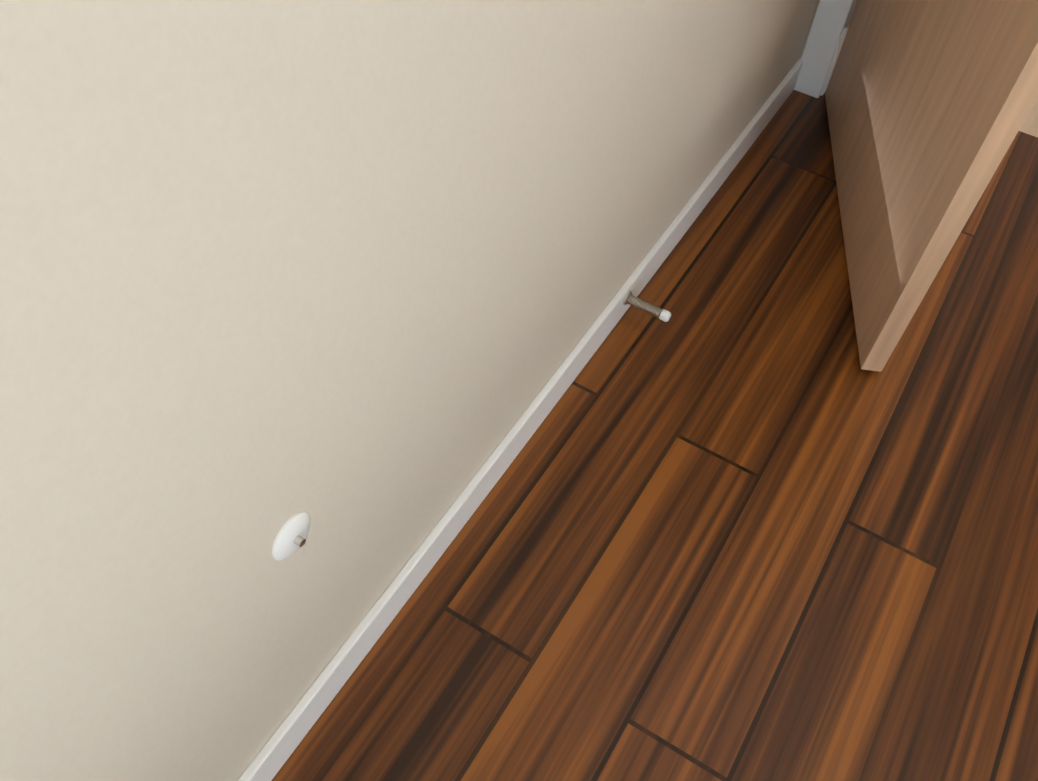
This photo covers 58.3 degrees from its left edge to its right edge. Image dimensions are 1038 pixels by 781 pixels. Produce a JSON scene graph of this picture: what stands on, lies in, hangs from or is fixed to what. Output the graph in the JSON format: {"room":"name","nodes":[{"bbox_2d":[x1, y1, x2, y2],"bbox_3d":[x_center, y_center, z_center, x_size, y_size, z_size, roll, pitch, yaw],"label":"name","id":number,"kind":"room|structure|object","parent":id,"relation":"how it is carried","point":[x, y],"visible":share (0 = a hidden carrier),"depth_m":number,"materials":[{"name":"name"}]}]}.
{"room":"bedroom","nodes":[
{"label":"bedroom","id":0,"kind":"room"},
{"bbox_2d":[0,0,817,780],"bbox_3d":[-0.386,-0.197,0.127,0.120,2.440,3.900,27,55,17],"label":"wall","id":1,"kind":"structure","parent":0,"point":[350,276],"depth_m":0.76,"materials":[{"name":"paint"}]},
{"bbox_2d":[272,511,310,560],"bbox_3d":[-0.218,0.146,0.912,0.016,0.054,0.054,27,55,17],"label":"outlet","id":2,"kind":"object","parent":1,"relation":"attached to","point":[290,540],"visible":0.98,"depth_m":0.90,"materials":[{"name":"white plastic"}]},
{"bbox_2d":[237,58,802,780],"bbox_3d":[-0.358,0.519,1.074,0.013,0.072,3.780,27,55,17],"label":"baseboard","id":3,"kind":"structure","parent":1,"relation":"attached to","point":[289,734],"depth_m":1.38,"materials":[{"name":"white wood"}]},
{"bbox_2d":[623,291,670,321],"bbox_3d":[0.223,-0.143,1.609,0.084,0.025,0.026,27,55,17],"label":"door stop","id":4,"kind":"object","parent":3,"relation":"attached to","point":[664,315],"visible":1,"depth_m":1.60,"materials":[{"name":"silver metal"}]},
{"bbox_2d":[272,90,1037,780],"bbox_3d":[-0.423,-1.743,2.913,9.620,0.060,8.920,27,55,17],"label":"floor","id":5,"kind":"structure","parent":0,"point":[740,516],"depth_m":1.39,"materials":[{"name":"brown wood"}]},
{"bbox_2d":[800,0,819,57],"bbox_3d":[1.247,-1.224,1.032,5.000,2.440,0.140,27,55,17],"label":"wall","id":6,"kind":"structure","parent":0,"point":[810,28],"depth_m":2.02,"materials":[{"name":"paint"}]},
{"bbox_2d":[794,0,852,97],"bbox_3d":[1.127,-1.170,1.211,0.960,2.080,0.172,27,55,17],"label":"door frame","id":7,"kind":"structure","parent":6,"relation":"attached to","point":[824,42],"depth_m":2.02,"materials":[{"name":"white wood"}]},
{"bbox_2d":[825,0,1037,371],"bbox_3d":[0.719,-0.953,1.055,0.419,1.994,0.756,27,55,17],"label":"door","id":8,"kind":"structure","parent":6,"relation":"in","point":[929,104],"depth_m":1.48,"materials":[{"name":"brown wood"}]}
]}

